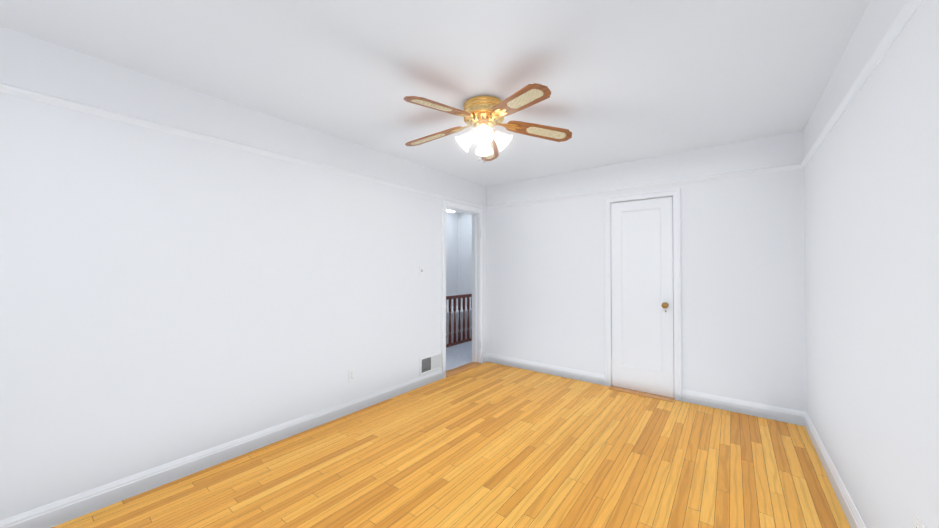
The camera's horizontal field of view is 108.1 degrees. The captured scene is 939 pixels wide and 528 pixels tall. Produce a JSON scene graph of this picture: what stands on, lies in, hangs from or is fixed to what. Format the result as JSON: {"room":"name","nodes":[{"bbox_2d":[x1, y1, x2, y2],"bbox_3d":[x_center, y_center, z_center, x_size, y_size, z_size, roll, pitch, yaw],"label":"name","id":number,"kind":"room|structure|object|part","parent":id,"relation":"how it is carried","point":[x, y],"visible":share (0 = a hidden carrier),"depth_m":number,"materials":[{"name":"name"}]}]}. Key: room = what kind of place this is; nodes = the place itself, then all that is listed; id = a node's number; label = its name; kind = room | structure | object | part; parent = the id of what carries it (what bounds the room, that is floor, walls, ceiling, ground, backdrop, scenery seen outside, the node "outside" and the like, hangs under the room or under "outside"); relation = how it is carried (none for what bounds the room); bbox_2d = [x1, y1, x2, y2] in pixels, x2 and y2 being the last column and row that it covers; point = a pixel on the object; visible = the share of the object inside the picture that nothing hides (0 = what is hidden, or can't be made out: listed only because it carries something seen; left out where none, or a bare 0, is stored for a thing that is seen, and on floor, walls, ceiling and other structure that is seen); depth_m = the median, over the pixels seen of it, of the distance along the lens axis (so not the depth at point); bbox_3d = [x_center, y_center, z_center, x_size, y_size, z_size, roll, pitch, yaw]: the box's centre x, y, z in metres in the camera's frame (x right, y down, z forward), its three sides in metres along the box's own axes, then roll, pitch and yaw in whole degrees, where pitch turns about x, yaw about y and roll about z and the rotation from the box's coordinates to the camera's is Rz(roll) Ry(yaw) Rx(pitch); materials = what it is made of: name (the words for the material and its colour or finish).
{"room":"empty bedroom","nodes":[
{"label":"empty bedroom","id":0,"kind":"room"},
{"bbox_2d":[0,26,486,520],"bbox_3d":[-0.959,0.119,3.356,0.120,2.465,7.320,-1,-1,38],"label":"wall","id":1,"kind":"structure","parent":0,"point":[166,297],"depth_m":2.13,"materials":[{"name":"white paint"}]},
{"bbox_2d":[0,369,442,527],"bbox_3d":[-1.697,1.281,2.275,0.016,0.115,4.487,-1,-1,38],"label":"baseboard","id":2,"kind":"structure","parent":1,"relation":"attached to","point":[69,508],"depth_m":2.15,"materials":[{"name":"white paint"}]},
{"bbox_2d":[348,368,354,382],"bbox_3d":[-1.069,1.013,3.098,0.008,0.115,0.070,-1,-1,38],"label":"outlet","id":3,"kind":"object","parent":1,"relation":"attached to","point":[351,375],"visible":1,"depth_m":3.09,"materials":[{"name":"white plastic"}]},
{"bbox_2d":[419,265,423,275],"bbox_3d":[-0.528,0.074,3.800,0.020,0.115,0.070,-1,-1,38],"label":"switch plate","id":4,"kind":"object","parent":1,"relation":"attached to","point":[421,270],"visible":1,"depth_m":3.80,"materials":[{"name":"white plastic"}]},
{"bbox_2d":[420,352,440,375],"bbox_3d":[-0.442,1.141,3.906,0.011,0.194,0.351,-1,-1,38],"label":"air vent","id":5,"kind":"object","parent":1,"relation":"in","point":[430,363],"visible":1,"depth_m":3.90,"materials":[{"name":"grey metal"}]},
{"bbox_2d":[442,200,482,377],"bbox_3d":[-0.069,0.300,4.388,0.024,2.128,0.831,-1,-1,38],"label":"door frame","id":6,"kind":"structure","parent":1,"relation":"attached to","point":[445,203],"depth_m":4.11,"materials":[{"name":"white paint"}]},
{"bbox_2d":[446,206,481,362],"bbox_3d":[-0.112,0.325,4.422,0.156,2.080,0.737,-1,-1,38],"label":"lining","id":7,"kind":"object","parent":1,"relation":"attached to","point":[476,341],"visible":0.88,"depth_m":4.70,"materials":[{"name":"white paint"}]},
{"bbox_2d":[446,362,481,376],"bbox_3d":[-0.109,1.357,4.406,0.167,0.016,0.693,-1,-1,38],"label":"sill","id":8,"kind":"structure","parent":1,"relation":"attached to","point":[459,369],"depth_m":4.39,"materials":[{"name":"brown wood"}]},
{"bbox_2d":[0,0,869,213],"bbox_3d":[-0.385,-1.168,2.928,5.370,0.100,7.320,-1,-1,38],"label":"ceiling","id":9,"kind":"structure","parent":0,"point":[627,80],"depth_m":1.90,"materials":[{"name":"white paint"}]},
{"bbox_2d":[404,83,571,162],"bbox_3d":[0.059,-0.915,2.391,1.263,0.419,1.248,-1,-1,38],"label":"ceiling fan","id":10,"kind":"object","parent":9,"relation":"hanging from","point":[483,115],"visible":1,"depth_m":2.32,"materials":[{"name":"brown wood"}]},
{"bbox_3d":[-0.224,-0.969,2.567,0.615,0.014,0.153,-8,8,26],"label":"blade","id":11,"kind":"part","parent":10,"relation":"part of","materials":[{"name":"brown wood"}]},
{"bbox_3d":[-0.150,-0.974,2.150,0.153,0.014,0.615,15,16,42],"label":"blade","id":12,"kind":"part","parent":10,"relation":"part of","materials":[{"name":"brown wood"}]},
{"bbox_3d":[0.101,-1.050,2.410,0.286,0.150,0.286,-1,-1,38],"label":"motor","id":13,"kind":"part","parent":10,"relation":"part of","materials":[{"name":"gold metal"}]},
{"bbox_3d":[0.151,-0.967,2.767,0.153,0.014,0.615,-12,-9,6],"label":"blade","id":14,"kind":"part","parent":10,"relation":"part of","materials":[{"name":"brown wood"}]},
{"bbox_3d":[0.270,-0.975,2.091,0.153,0.014,0.615,14,-1,-29],"label":"blade","id":15,"kind":"part","parent":10,"relation":"part of","materials":[{"name":"brown wood"}]},
{"bbox_3d":[0.456,-0.970,2.472,0.615,0.014,0.153,7,-14,-10],"label":"blade","id":16,"kind":"part","parent":10,"relation":"part of","materials":[{"name":"brown wood"}]},
{"bbox_2d":[51,362,850,527],"bbox_3d":[0.140,1.375,1.974,3.410,0.080,6.500,-1,-1,38],"label":"floor","id":17,"kind":"structure","parent":0,"point":[489,445],"depth_m":2.20,"materials":[{"name":"wood"}]},
{"bbox_2d":[609,386,673,402],"bbox_3d":[1.781,1.350,3.551,0.598,0.009,0.122,-1,-1,38],"label":"threshold","id":18,"kind":"object","parent":17,"relation":"on","point":[644,394],"visible":1,"depth_m":3.53,"materials":[{"name":"brown wood"}]},
{"bbox_2d":[446,212,457,306],"bbox_3d":[-1.484,0.949,5.774,0.120,4.065,4.120,-1,-1,38],"label":"wall","id":19,"kind":"structure","parent":0,"point":[451,254],"depth_m":7.13,"materials":[{"name":"white paint"}]},
{"bbox_2d":[446,341,471,370],"bbox_3d":[-0.372,1.409,4.909,0.990,0.084,4.120,-1,-1,38],"label":"floor","id":20,"kind":"structure","parent":0,"point":[457,355],"depth_m":5.09,"materials":[{"name":"grey"}]},
{"bbox_2d":[446,294,471,346],"bbox_3d":[-0.506,1.086,5.825,0.505,1.328,2.580,-1,-1,38],"label":"balustrade","id":21,"kind":"object","parent":20,"relation":"on","point":[454,298],"visible":0.23,"depth_m":5.92,"materials":[{"name":"brown wood"}]},
{"bbox_2d":[446,306,471,343],"bbox_3d":[-0.271,1.933,6.720,0.630,2.120,0.880,-1,-1,38],"label":"wall","id":22,"kind":"structure","parent":0,"point":[457,320],"depth_m":6.30,"materials":[{"name":"white paint"}]},
{"bbox_2d":[458,213,471,306],"bbox_3d":[0.490,0.961,6.776,1.780,4.065,0.120,-1,-1,38],"label":"wall","id":23,"kind":"structure","parent":0,"point":[464,253],"depth_m":7.17,"materials":[{"name":"white paint"}]},
{"bbox_2d":[487,131,806,411],"bbox_3d":[1.606,0.125,3.839,3.350,2.465,0.120,-1,-1,38],"label":"wall","id":24,"kind":"structure","parent":0,"point":[743,288],"depth_m":3.30,"materials":[{"name":"white paint"}]},
{"bbox_2d":[484,353,604,385],"bbox_3d":[0.873,1.306,4.296,1.612,0.115,0.030,-1,-1,38],"label":"baseboard","id":25,"kind":"structure","parent":24,"relation":"attached to","point":[596,378],"depth_m":4.22,"materials":[{"name":"white paint"}]},
{"bbox_2d":[488,164,795,208],"bbox_3d":[1.508,-0.813,3.836,3.150,0.046,0.022,-1,-1,38],"label":"rail","id":26,"kind":"object","parent":24,"relation":"attached to","point":[793,166],"depth_m":3.49,"materials":[{"name":"white paint"}]},
{"bbox_2d":[610,195,674,398],"bbox_3d":[1.848,0.325,3.650,0.640,2.060,0.122,-1,-1,38],"label":"lining","id":27,"kind":"object","parent":24,"relation":"attached to","point":[610,263],"visible":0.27,"depth_m":3.78,"materials":[{"name":"white paint"}]},
{"bbox_2d":[611,197,673,397],"bbox_3d":[1.804,0.333,3.593,0.592,2.024,0.101,-1,-1,38],"label":"closet door","id":28,"kind":"structure","parent":27,"relation":"attached to","point":[642,296],"depth_m":3.60,"materials":[{"name":"white paint"}]},
{"bbox_3d":[1.975,0.438,3.438,0.060,0.102,0.066,-1,-1,38],"label":"knob","id":29,"kind":"part","parent":28,"relation":"part of","materials":[{"name":"gold metal"}]},
{"bbox_2d":[604,188,681,400],"bbox_3d":[1.804,0.301,3.593,0.736,2.108,0.024,-1,-1,38],"label":"trim","id":30,"kind":"structure","parent":24,"relation":"attached to","point":[675,193],"depth_m":3.41,"materials":[{"name":"white paint"}]},
{"bbox_2d":[682,389,799,424],"bbox_3d":[2.439,1.291,3.096,0.862,0.115,0.016,-1,-1,38],"label":"baseboard","id":31,"kind":"structure","parent":24,"relation":"attached to","point":[786,415],"depth_m":3.07,"materials":[{"name":"white paint"}]},
{"bbox_2d":[803,0,938,527],"bbox_3d":[1.151,0.086,0.608,0.120,2.465,5.550,-1,-1,38],"label":"wall","id":32,"kind":"structure","parent":0,"point":[871,193],"depth_m":1.40,"materials":[{"name":"white paint"}]},
{"bbox_2d":[800,411,865,527],"bbox_3d":[1.134,1.262,0.683,0.016,0.115,5.430,-1,-1,38],"label":"baseboard","id":33,"kind":"structure","parent":32,"relation":"attached to","point":[849,509],"depth_m":2.01,"materials":[{"name":"white paint"}]},
{"bbox_2d":[796,0,923,168],"bbox_3d":[1.132,-0.851,0.710,0.022,0.046,5.430,-1,-1,38],"label":"rail","id":34,"kind":"object","parent":32,"relation":"attached to","point":[905,15],"depth_m":1.44,"materials":[{"name":"white paint"}]},
{"bbox_2d":[914,514,925,527],"bbox_3d":[1.465,0.890,1.108,0.008,0.115,0.070,-1,-1,38],"label":"outlet","id":35,"kind":"object","parent":32,"relation":"attached to","point":[919,523],"visible":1,"depth_m":1.11,"materials":[{"name":"white plastic"}]}
]}

